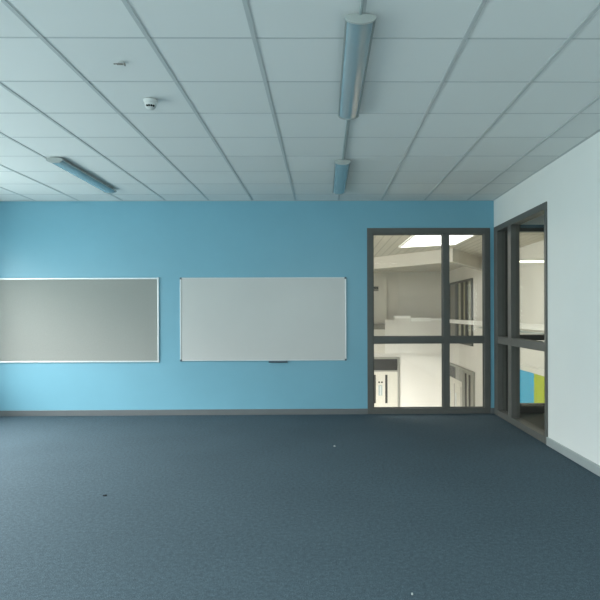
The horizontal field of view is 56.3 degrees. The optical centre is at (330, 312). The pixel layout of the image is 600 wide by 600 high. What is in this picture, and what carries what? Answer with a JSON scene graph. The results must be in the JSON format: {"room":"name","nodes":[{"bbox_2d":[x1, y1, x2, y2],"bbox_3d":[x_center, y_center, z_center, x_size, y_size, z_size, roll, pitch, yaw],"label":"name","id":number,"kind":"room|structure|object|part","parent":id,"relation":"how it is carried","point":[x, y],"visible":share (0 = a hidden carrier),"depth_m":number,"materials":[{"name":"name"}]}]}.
{"room":"classroom","nodes":[
{"label":"classroom","id":0,"kind":"room"},
{"bbox_2d":[0,201,493,410],"bbox_3d":[-1.423,-0.061,7.854,7.436,2.979,0.140,0,0,-1],"label":"wall","id":1,"kind":"structure","parent":0,"point":[168,241],"depth_m":7.78,"materials":[{"name":"blue paint"}]},
{"bbox_2d":[0,278,159,362],"bbox_3d":[-3.583,0.110,7.748,2.418,1.177,0.022,0,0,-1],"label":"pinboard","id":2,"kind":"object","parent":1,"relation":"attached to","point":[43,320],"visible":1,"depth_m":7.75,"materials":[{"name":"grey fabric"}]},
{"bbox_3d":[-3.585,-0.466,7.749,2.372,0.020,0.020,0,0,-1],"label":"frame rail","id":3,"kind":"part","parent":2,"relation":"part of","materials":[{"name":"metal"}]},
{"bbox_3d":[-3.581,0.685,7.749,2.372,0.020,0.020,0,0,-1],"label":"frame rail","id":4,"kind":"part","parent":2,"relation":"part of","materials":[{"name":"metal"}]},
{"bbox_3d":[-2.387,0.106,7.763,0.020,1.131,0.020,0,0,-1],"label":"frame rail","id":5,"kind":"part","parent":2,"relation":"part of","materials":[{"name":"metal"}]},
{"bbox_2d":[0,408,493,415],"bbox_3d":[-1.317,1.389,7.776,7.236,0.078,0.018,0,0,-1],"label":"baseboard","id":6,"kind":"structure","parent":1,"relation":"attached to","point":[190,411],"depth_m":7.76,"materials":[{"name":"grey paint"}]},
{"bbox_2d":[180,277,346,362],"bbox_3d":[-0.929,0.107,7.762,2.315,1.189,0.056,0,0,-1],"label":"whiteboard","id":7,"kind":"object","parent":1,"relation":"attached to","point":[271,319],"visible":1,"depth_m":7.78,"materials":[{"name":"ceramic"}]},
{"bbox_3d":[-2.077,0.099,7.766,0.014,1.119,0.020,0,0,-1],"label":"frame rail","id":8,"kind":"part","parent":7,"relation":"part of","materials":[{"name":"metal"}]},
{"bbox_3d":[-0.932,-0.478,7.780,2.269,0.014,0.020,0,0,-1],"label":"frame rail","id":9,"kind":"part","parent":7,"relation":"part of","materials":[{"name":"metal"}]},
{"bbox_3d":[-0.928,0.667,7.780,2.269,0.014,0.020,0,0,-1],"label":"frame rail","id":10,"kind":"part","parent":7,"relation":"part of","materials":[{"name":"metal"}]},
{"bbox_2d":[269,361,287,362],"bbox_3d":[-0.722,0.688,7.763,0.260,0.026,0.054,0,0,-1],"label":"tray","id":11,"kind":"object","parent":7,"relation":"on","point":[269,361],"depth_m":7.76,"materials":[{"name":"grey plastic"}]},
{"bbox_3d":[0.218,0.091,7.793,0.014,1.119,0.020,0,0,-1],"label":"frame rail","id":12,"kind":"part","parent":7,"relation":"part of","materials":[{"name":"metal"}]},
{"bbox_2d":[367,228,490,413],"bbox_3d":[1.379,0.120,7.860,1.723,2.597,0.112,0,0,-1],"label":"window","id":13,"kind":"structure","parent":1,"relation":"in","point":[445,339],"depth_m":7.81,"materials":[{"name":"grey metal"}]},
{"bbox_2d":[0,0,599,200],"bbox_3d":[-1.270,-1.601,2.786,7.236,0.102,10.000,0,0,-1],"label":"ceiling","id":14,"kind":"structure","parent":0,"point":[462,100],"depth_m":4.04,"materials":[{"name":"tile"}]},
{"bbox_2d":[46,157,116,193],"bbox_3d":[-2.758,-1.518,6.299,0.165,0.055,1.460,0,0,-1],"label":"ceiling lamp","id":15,"kind":"object","parent":14,"relation":"attached to","point":[59,162],"visible":1,"depth_m":6.10,"materials":[{"name":"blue plastic"}]},
{"bbox_2d":[114,61,125,65],"bbox_3d":[-1.310,-1.542,3.475,0.072,0.016,0.044,0,0,-1],"label":"sprinkler","id":16,"kind":"object","parent":14,"relation":"attached to","point":[119,62],"depth_m":3.47,"materials":[{"name":"white metal"}]},
{"bbox_2d":[143,98,157,109],"bbox_3d":[-1.312,-1.515,4.085,0.100,0.071,0.100,0,0,-1],"label":"ceiling sensor","id":17,"kind":"object","parent":14,"relation":"attached to","point":[150,103],"visible":1,"depth_m":4.05,"materials":[{"name":"white plastic"}]},
{"bbox_2d":[332,160,350,194],"bbox_3d":[0.118,-1.528,6.412,0.165,0.055,1.460,0,0,-1],"label":"ceiling lamp","id":18,"kind":"object","parent":14,"relation":"attached to","point":[341,168],"visible":1,"depth_m":6.20,"materials":[{"name":"blue plastic"}]},
{"bbox_2d":[342,120,348,160],"bbox_3d":[0.134,-1.548,5.022,0.018,0.014,1.314,0,0,-1],"label":"cable conduit","id":19,"kind":"object","parent":14,"relation":"attached to","point":[346,127],"visible":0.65,"depth_m":4.99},
{"bbox_2d":[338,13,376,119],"bbox_3d":[0.150,-1.528,3.632,0.165,0.055,1.460,0,0,-1],"label":"ceiling lamp","id":20,"kind":"object","parent":14,"relation":"attached to","point":[358,29],"visible":1,"depth_m":3.37,"materials":[{"name":"blue plastic"}]},
{"bbox_2d":[359,0,363,14],"bbox_3d":[0.188,-1.549,0.356,0.018,0.014,5.087,0,0,-1],"label":"cable conduit","id":21,"kind":"object","parent":14,"relation":"attached to","point":[361,1],"visible":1,"depth_m":2.83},
{"bbox_3d":[-1.270,-1.552,2.786,7.236,0.005,10.000,0,0,-1],"label":"edge trim","id":22,"kind":"part","parent":14,"relation":"part of","materials":[{"name":"metal"}]},
{"bbox_2d":[0,413,599,599],"bbox_3d":[-1.259,1.487,2.786,7.236,0.120,10.000,0,0,-1],"label":"floor","id":23,"kind":"structure","parent":0,"point":[426,506],"depth_m":4.02,"materials":[{"name":"blue carpet"}]},
{"bbox_2d":[374,272,441,406],"bbox_3d":[0.879,1.445,24.042,8.300,6.350,0.340,0,0,-1],"label":"wall","id":24,"kind":"structure","parent":0,"point":[420,373],"depth_m":24.04,"materials":[{"name":"white paint"}]},
{"bbox_2d":[374,357,399,406],"bbox_3d":[2.006,3.271,23.959,1.940,2.690,0.130,0,0,-1],"label":"double door","id":25,"kind":"structure","parent":24,"relation":"in","point":[386,369],"depth_m":23.95,"materials":[{"name":"beige metal"}]},
{"bbox_3d":[1.565,3.578,23.969,0.875,2.060,0.060,0,0,-1],"label":"door","id":26,"kind":"part","parent":25,"relation":"part of","materials":[{"name":"laminate"}]},
{"bbox_3d":[2.151,3.341,23.943,0.170,0.450,0.007,0,0,-1],"label":"pull plate","id":27,"kind":"part","parent":25,"relation":"part of","materials":[{"name":"silver metal"}]},
{"bbox_3d":[2.002,2.246,23.998,1.760,0.480,0.048,0,0,-1],"label":"transom panel","id":28,"kind":"part","parent":25,"relation":"part of","materials":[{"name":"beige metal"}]},
{"bbox_3d":[2.449,3.574,23.980,0.875,2.060,0.060,0,0,-1],"label":"door","id":29,"kind":"part","parent":25,"relation":"part of","materials":[{"name":"laminate"}]},
{"bbox_2d":[374,316,441,352],"bbox_3d":[2.907,0.928,23.575,3.950,1.570,0.639,0,0,-1],"label":"parapet","id":30,"kind":"object","parent":24,"relation":"attached to","point":[401,325],"visible":0.62,"depth_m":23.34,"materials":[{"name":"white paint"}]},
{"bbox_2d":[387,272,440,319],"bbox_3d":[0.873,-0.055,24.112,8.300,3.350,0.200,0,0,-1],"label":"wall","id":31,"kind":"structure","parent":0,"point":[413,294],"depth_m":24.04,"materials":[{"name":"white paint"}]},
{"bbox_2d":[374,248,481,270],"bbox_3d":[1.344,-1.547,20.462,3.575,0.370,10.778,0,0,-39],"label":"beam","id":32,"kind":"structure","parent":0,"point":[458,257],"depth_m":16.36,"materials":[{"name":"paint"}]},
{"bbox_2d":[374,232,543,271],"bbox_3d":[0.960,-1.780,15.982,8.300,0.100,16.060,0,0,-1],"label":"ceiling","id":33,"kind":"structure","parent":0,"point":[384,245],"depth_m":14.99,"materials":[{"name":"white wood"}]},
{"bbox_2d":[399,235,475,247],"bbox_3d":[2.517,-1.713,12.835,1.400,0.044,3.690,0,0,-1],"label":"ceiling light","id":34,"kind":"object","parent":33,"relation":"attached to","point":[413,240],"visible":0.57,"depth_m":13.28,"materials":[{"name":"white plastic"}]},
{"bbox_2d":[520,259,543,262],"bbox_3d":[4.595,-1.452,13.054,1.000,0.582,0.060,0,0,-1],"label":"pendant lamp","id":35,"kind":"object","parent":33,"relation":"hanging from","point":[521,260],"visible":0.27,"depth_m":13.03,"materials":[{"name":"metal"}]},
{"bbox_2d":[449,240,543,405],"bbox_3d":[5.196,1.430,16.031,0.150,6.350,16.060,0,0,-1],"label":"wall","id":36,"kind":"structure","parent":0,"point":[531,274],"depth_m":14.97,"materials":[{"name":"white paint"}]},
{"bbox_2d":[458,283,460,335],"bbox_3d":[5.041,-0.010,21.584,0.018,2.230,0.650,0,0,-1],"label":"window","id":37,"kind":"structure","parent":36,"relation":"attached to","point":[459,284],"depth_m":21.74,"materials":[{"name":"grey glass"}]},
{"bbox_2d":[449,278,472,345],"bbox_3d":[5.002,-0.004,21.559,0.100,2.420,3.500,0,0,-1],"label":"glazing","id":38,"kind":"object","parent":36,"relation":"attached to","point":[461,292],"visible":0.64,"depth_m":21.11,"materials":[{"name":"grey glass"}]},
{"bbox_3d":[5.019,-0.010,22.684,0.038,2.230,1.050,0,0,-1],"label":"dark panel","id":39,"kind":"part","parent":38,"relation":"part of","materials":[{"name":"grey glass"}]},
{"bbox_2d":[450,363,474,406],"bbox_3d":[5.015,3.356,21.484,0.100,2.500,3.750,0,0,-1],"label":"door","id":40,"kind":"structure","parent":36,"relation":"in","point":[462,380],"depth_m":21.31,"materials":[{"name":"beige metal"}]},
{"bbox_3d":[5.021,2.420,22.794,0.048,0.470,0.970,0,0,-1],"label":"transom panel","id":41,"kind":"part","parent":40,"relation":"part of","materials":[{"name":"beige metal"}]},
{"bbox_3d":[5.020,3.625,22.764,0.058,1.940,0.990,0,0,-1],"label":"door","id":42,"kind":"part","parent":40,"relation":"part of","materials":[{"name":"laminate"}]},
{"bbox_3d":[5.033,2.420,21.744,0.048,0.470,1.130,0,0,-1],"label":"transom panel","id":43,"kind":"part","parent":40,"relation":"part of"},
{"bbox_3d":[5.032,3.625,21.724,0.058,1.940,1.070,0,0,-1],"label":"door","id":44,"kind":"part","parent":40,"relation":"part of","materials":[{"name":"laminate"}]},
{"bbox_3d":[5.052,3.395,20.374,0.048,2.420,1.370,0,0,-1],"label":"panel","id":45,"kind":"part","parent":40,"relation":"part of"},
{"bbox_2d":[463,282,464,335],"bbox_3d":[5.049,-0.010,20.860,0.018,2.230,0.500,0,0,-1],"label":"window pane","id":46,"kind":"object","parent":36,"relation":"attached to","point":[463,282],"depth_m":21.04,"materials":[{"name":"grey glass"}]},
{"bbox_2d":[468,281,470,335],"bbox_3d":[5.058,-0.010,20.160,0.018,2.230,0.500,0,0,-1],"label":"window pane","id":47,"kind":"object","parent":36,"relation":"attached to","point":[469,282],"depth_m":20.25,"materials":[{"name":"grey glass"}]},
{"bbox_2d":[450,319,543,333],"bbox_3d":[5.015,0.405,17.509,0.170,0.240,10.900,0,0,-1],"label":"handrail","id":48,"kind":"object","parent":36,"relation":"attached to","point":[540,327],"visible":0.32,"depth_m":14.36,"materials":[{"name":"metal"}]},
{"bbox_3d":[4.976,0.506,15.308,0.020,0.040,6.500,0,0,-1],"label":"rail","id":49,"kind":"part","parent":48,"relation":"part of","materials":[{"name":"white metal"}]},
{"bbox_2d":[520,370,533,402],"bbox_3d":[5.114,3.065,15.845,0.030,3.080,3.630,0,0,-1],"label":"wall panel","id":50,"kind":"object","parent":36,"relation":"attached to","point":[526,378],"visible":0.07,"depth_m":14.55,"materials":[{"name":"blue paint"}]},
{"bbox_2d":[520,364,543,375],"bbox_3d":[5.116,1.455,13.860,0.060,0.140,7.600,0,0,-1],"label":"trim","id":51,"kind":"structure","parent":36,"relation":"attached to","point":[527,368],"depth_m":14.04,"materials":[{"name":"white paint"}]},
{"bbox_2d":[534,374,544,402],"bbox_3d":[5.151,3.065,12.645,0.030,3.080,2.770,0,0,-1],"label":"wall panel","id":52,"kind":"object","parent":36,"relation":"attached to","point":[539,386],"visible":0.07,"depth_m":13.67,"materials":[{"name":"green paint"}]},
{"bbox_2d":[520,413,544,430],"bbox_3d":[3.885,1.469,2.915,2.774,0.120,10.140,0,0,-1],"label":"floor","id":53,"kind":"structure","parent":0,"point":[537,419],"depth_m":7.44,"materials":[{"name":"grey carpet"}]},
{"bbox_2d":[494,131,599,465],"bbox_3d":[2.423,-0.075,2.898,0.140,2.979,10.140,0,0,-1],"label":"wall","id":54,"kind":"structure","parent":0,"point":[570,185],"depth_m":5.36,"materials":[{"name":"white paint"}]},
{"bbox_2d":[494,201,547,443],"bbox_3d":[2.350,0.116,6.875,0.114,2.597,1.835,0,0,-1],"label":"window","id":55,"kind":"structure","parent":54,"relation":"in","point":[514,342],"depth_m":7.09,"materials":[{"name":"grey metal"}]},
{"bbox_2d":[505,214,544,412],"bbox_3d":[3.822,-0.080,7.889,2.774,2.979,0.110,0,0,-1],"label":"window","id":56,"kind":"structure","parent":54,"relation":"in","point":[536,224],"depth_m":7.83,"materials":[{"name":"grey metal"}]},
{"bbox_3d":[2.495,-0.075,7.879,0.119,2.979,0.100,0,0,-1],"label":"solid panel","id":57,"kind":"part","parent":56,"relation":"part of","materials":[{"name":"black metal"}]},
{"bbox_3d":[3.882,0.089,7.885,2.655,2.640,0.100,0,0,-1],"label":"screen frame","id":58,"kind":"part","parent":56,"relation":"part of","materials":[{"name":"clear glass"}]},
{"bbox_3d":[3.877,-1.400,7.885,2.655,0.339,0.080,0,0,-1],"label":"head panel","id":59,"kind":"part","parent":56,"relation":"part of","materials":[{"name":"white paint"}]},
{"bbox_2d":[546,437,599,476],"bbox_3d":[2.359,1.371,1.892,0.020,0.088,8.130,0,0,-1],"label":"baseboard","id":60,"kind":"structure","parent":54,"relation":"attached to","point":[586,463],"depth_m":5.29,"materials":[{"name":"grey paint"}]}
]}

